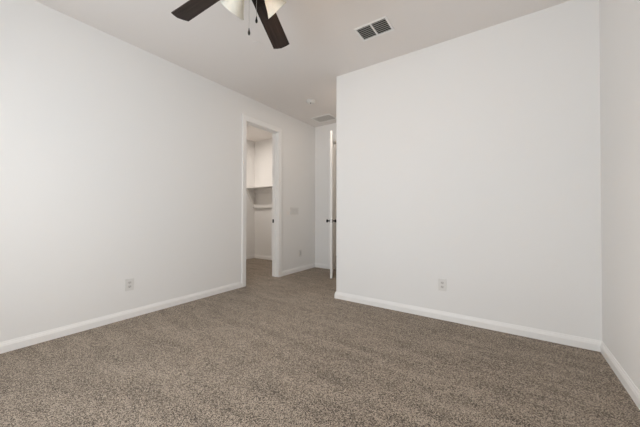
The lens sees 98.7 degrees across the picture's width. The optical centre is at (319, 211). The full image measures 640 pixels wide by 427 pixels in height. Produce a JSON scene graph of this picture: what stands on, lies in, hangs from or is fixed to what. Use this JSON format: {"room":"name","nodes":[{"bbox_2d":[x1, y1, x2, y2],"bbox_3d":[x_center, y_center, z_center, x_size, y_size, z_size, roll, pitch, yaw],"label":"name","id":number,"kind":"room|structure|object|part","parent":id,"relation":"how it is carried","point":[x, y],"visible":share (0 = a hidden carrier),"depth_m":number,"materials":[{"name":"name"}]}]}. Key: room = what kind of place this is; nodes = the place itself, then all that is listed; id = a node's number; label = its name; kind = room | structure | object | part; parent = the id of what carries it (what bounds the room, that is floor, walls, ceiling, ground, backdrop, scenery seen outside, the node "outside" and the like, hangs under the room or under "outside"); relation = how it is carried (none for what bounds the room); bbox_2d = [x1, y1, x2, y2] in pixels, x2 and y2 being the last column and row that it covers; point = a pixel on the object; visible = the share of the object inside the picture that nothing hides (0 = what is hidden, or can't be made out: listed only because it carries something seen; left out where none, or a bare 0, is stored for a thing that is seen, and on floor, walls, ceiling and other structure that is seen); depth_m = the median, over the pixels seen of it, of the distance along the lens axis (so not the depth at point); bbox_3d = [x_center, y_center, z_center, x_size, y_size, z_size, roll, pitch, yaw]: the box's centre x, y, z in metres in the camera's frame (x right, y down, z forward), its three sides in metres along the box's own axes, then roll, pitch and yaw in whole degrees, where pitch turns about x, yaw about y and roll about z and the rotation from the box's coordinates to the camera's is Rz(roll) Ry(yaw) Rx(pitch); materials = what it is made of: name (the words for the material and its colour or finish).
{"room":"empty bedroom","nodes":[
{"label":"empty bedroom","id":0,"kind":"room"},
{"bbox_2d":[0,0,314,341],"bbox_3d":[-1.644,-0.312,3.416,0.130,2.829,5.552,0,-1,34],"label":"wall","id":1,"kind":"structure","parent":0,"point":[120,161],"depth_m":2.70,"materials":[{"name":"white paint"}]},
{"bbox_2d":[0,282,241,353],"bbox_3d":[-2.110,1.052,2.594,0.014,0.083,3.433,0,-1,34],"label":"baseboard","id":2,"kind":"structure","parent":1,"relation":"attached to","point":[10,345],"depth_m":2.63,"materials":[{"name":"white paint"}]},
{"bbox_2d":[125,278,133,290],"bbox_3d":[-1.956,0.753,2.826,0.008,0.122,0.078,0,-1,34],"label":"electrical outlet","id":3,"kind":"object","parent":1,"relation":"attached to","point":[129,283],"visible":1,"depth_m":2.82,"materials":[{"name":"white plastic"}]},
{"bbox_2d":[241,114,281,286],"bbox_3d":[-0.960,-0.155,4.419,0.167,2.537,0.854,0,-1,34],"label":"door frame","id":4,"kind":"structure","parent":1,"relation":"in","point":[276,132],"depth_m":4.67,"materials":[{"name":"white paint"}]},
{"bbox_3d":[-1.021,-0.155,4.461,0.018,2.537,0.854,0,-1,34],"label":"casing","id":5,"kind":"part","parent":4,"relation":"part of","materials":[{"name":"white paint"}]},
{"bbox_2d":[290,207,298,213],"bbox_3d":[-0.468,-0.014,5.015,0.010,0.111,0.228,0,-1,34],"label":"light switch","id":6,"kind":"object","parent":1,"relation":"attached to","point":[293,210],"visible":1,"depth_m":5.01,"materials":[{"name":"white plastic"}]},
{"bbox_2d":[282,263,314,275],"bbox_3d":[-0.378,1.079,5.135,0.014,0.083,1.001,0,-1,34],"label":"baseboard","id":7,"kind":"structure","parent":1,"relation":"attached to","point":[305,267],"depth_m":5.09,"materials":[{"name":"white paint"}]},
{"bbox_2d":[246,140,254,255],"bbox_3d":[-2.367,-0.290,5.700,0.130,2.829,2.809,0,-1,34],"label":"wall","id":8,"kind":"structure","parent":0,"point":[250,163],"depth_m":6.61,"materials":[{"name":"white paint"}]},
{"bbox_2d":[254,139,271,255],"bbox_3d":[-0.835,-0.283,6.277,1.754,2.829,0.130,0,-1,34],"label":"wall","id":9,"kind":"structure","parent":0,"point":[263,149],"depth_m":6.54,"materials":[{"name":"white paint"}]},
{"bbox_2d":[246,185,271,207],"bbox_3d":[-0.959,-0.323,6.095,1.751,0.475,0.309,0,-1,34],"label":"closet shelf","id":10,"kind":"object","parent":9,"relation":"attached to","point":[258,189],"visible":0.39,"depth_m":6.50,"materials":[{"name":"white paint"}]},
{"bbox_3d":[-0.886,-0.124,6.201,1.751,0.080,0.049,0,-1,34],"label":"support rail","id":11,"kind":"part","parent":10,"relation":"part of","materials":[{"name":"white paint"}]},
{"bbox_2d":[254,254,271,259],"bbox_3d":[-0.877,1.090,6.204,1.754,0.083,0.014,0,-1,34],"label":"baseboard","id":12,"kind":"structure","parent":9,"relation":"attached to","point":[255,256],"depth_m":6.52,"materials":[{"name":"white paint"}]},
{"bbox_2d":[35,0,570,141],"bbox_3d":[-0.349,-1.784,3.493,5.966,0.120,7.112,0,-1,34],"label":"ceiling","id":13,"kind":"structure","parent":0,"point":[216,45],"depth_m":2.68,"materials":[{"name":"white paint"}]},
{"bbox_2d":[171,0,288,48],"bbox_3d":[-0.477,-1.410,1.690,1.262,0.664,1.280,0,-1,34],"label":"ceiling fan","id":14,"kind":"object","parent":13,"relation":"hanging from","point":[266,10],"visible":1,"depth_m":1.93,"materials":[{"name":"brown wood"}]},
{"bbox_3d":[-0.805,-1.430,1.881,0.512,0.006,0.141,-6,8,28],"label":"blade","id":15,"kind":"part","parent":14,"relation":"part of","materials":[{"name":"brown wood"}]},
{"bbox_3d":[-0.552,-1.308,1.778,0.151,0.152,0.144,0,-1,2],"label":"lamp shade","id":16,"kind":"part","parent":14,"relation":"part of","materials":[{"name":"white glass"}]},
{"bbox_3d":[-0.367,-1.422,2.092,0.141,0.006,0.512,-11,-8,9],"label":"blade","id":17,"kind":"part","parent":14,"relation":"part of","materials":[{"name":"brown wood"}]},
{"bbox_3d":[-0.301,-1.353,1.837,0.152,0.151,0.144,0,-1,-11],"label":"lamp shade","id":18,"kind":"part","parent":14,"relation":"part of","materials":[{"name":"white glass"}]},
{"bbox_2d":[306,99,315,104],"bbox_3d":[-0.141,-1.690,4.273,0.146,0.052,0.146,0,-1,34],"label":"smoke detector","id":19,"kind":"object","parent":13,"relation":"attached to","point":[309,101],"visible":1,"depth_m":4.24,"materials":[{"name":"white plastic"}]},
{"bbox_2d":[311,114,335,122],"bbox_3d":[0.077,-1.704,5.055,0.400,0.008,0.300,0,-1,34],"label":"ceiling vent","id":20,"kind":"object","parent":13,"relation":"in","point":[327,117],"visible":0.93,"depth_m":5.05,"materials":[{"name":"white metal"}]},
{"bbox_2d":[354,16,393,41],"bbox_3d":[0.514,-1.727,2.616,0.318,0.010,0.218,0,-1,34],"label":"ceiling vent","id":21,"kind":"object","parent":13,"relation":"in","point":[378,27],"visible":1,"depth_m":2.61,"materials":[{"name":"white metal"}]},
{"bbox_2d":[0,258,639,426],"bbox_3d":[-0.352,1.164,3.464,5.966,0.120,7.112,0,-1,34],"label":"floor","id":22,"kind":"structure","parent":0,"point":[270,351],"depth_m":1.85,"materials":[{"name":"carpet"}]},
{"bbox_2d":[315,123,335,263],"bbox_3d":[0.518,-0.292,5.223,1.408,2.829,0.130,0,-1,34],"label":"wall","id":23,"kind":"structure","parent":0,"point":[322,133],"depth_m":5.47,"materials":[{"name":"white paint"}]},
{"bbox_2d":[315,263,327,268],"bbox_3d":[0.029,1.083,5.454,0.327,0.083,0.014,0,-1,34],"label":"baseboard","id":24,"kind":"structure","parent":23,"relation":"attached to","point":[318,265],"depth_m":5.45,"materials":[{"name":"white paint"}]},
{"bbox_2d":[328,138,335,268],"bbox_3d":[0.614,-0.146,5.156,0.984,2.537,0.167,0,-1,34],"label":"door","id":25,"kind":"structure","parent":23,"relation":"in","point":[334,139],"depth_m":5.37,"materials":[{"name":"white paint"}]},
{"bbox_2d":[326,130,335,277],"bbox_3d":[0.215,-0.112,4.918,0.174,2.438,0.798,0,-1,4],"label":"door","id":26,"kind":"structure","parent":25,"relation":"attached to","point":[331,220],"depth_m":4.54,"materials":[{"name":"white paint"}]},
{"bbox_3d":[0.236,-0.576,4.922,0.004,1.150,0.518,0,-1,4],"label":"panel moulding","id":27,"kind":"part","parent":26,"relation":"part of","materials":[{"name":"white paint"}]},
{"bbox_3d":[0.234,0.559,4.910,0.004,0.720,0.518,0,-1,4],"label":"panel moulding","id":28,"kind":"part","parent":26,"relation":"part of","materials":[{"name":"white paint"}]},
{"bbox_2d":[336,0,601,340],"bbox_3d":[1.722,-0.308,3.481,2.544,2.829,1.654,0,-1,34],"label":"wall","id":29,"kind":"structure","parent":0,"point":[472,161],"depth_m":2.60,"materials":[{"name":"white paint"}]},
{"bbox_2d":[438,278,446,290],"bbox_3d":[1.242,0.746,2.791,0.078,0.122,0.008,0,-1,34],"label":"electrical outlet","id":30,"kind":"object","parent":29,"relation":"attached to","point":[442,283],"visible":1,"depth_m":2.79,"materials":[{"name":"white plastic"}]},
{"bbox_2d":[334,292,601,351],"bbox_3d":[1.191,1.058,2.818,2.428,0.083,0.014,0,-1,34],"label":"baseboard","id":31,"kind":"structure","parent":29,"relation":"attached to","point":[575,341],"depth_m":2.58,"materials":[{"name":"white paint"}]},
{"bbox_2d":[599,0,639,390],"bbox_3d":[1.156,-0.338,0.507,0.130,2.829,3.898,0,-1,34],"label":"wall","id":32,"kind":"structure","parent":0,"point":[619,20],"depth_m":1.77,"materials":[{"name":"white paint"}]},
{"bbox_2d":[600,341,639,409],"bbox_3d":[1.131,1.036,0.588,0.014,0.083,3.768,0,-1,34],"label":"baseboard","id":33,"kind":"structure","parent":32,"relation":"attached to","point":[633,391],"depth_m":1.74,"materials":[{"name":"white paint"}]}
]}

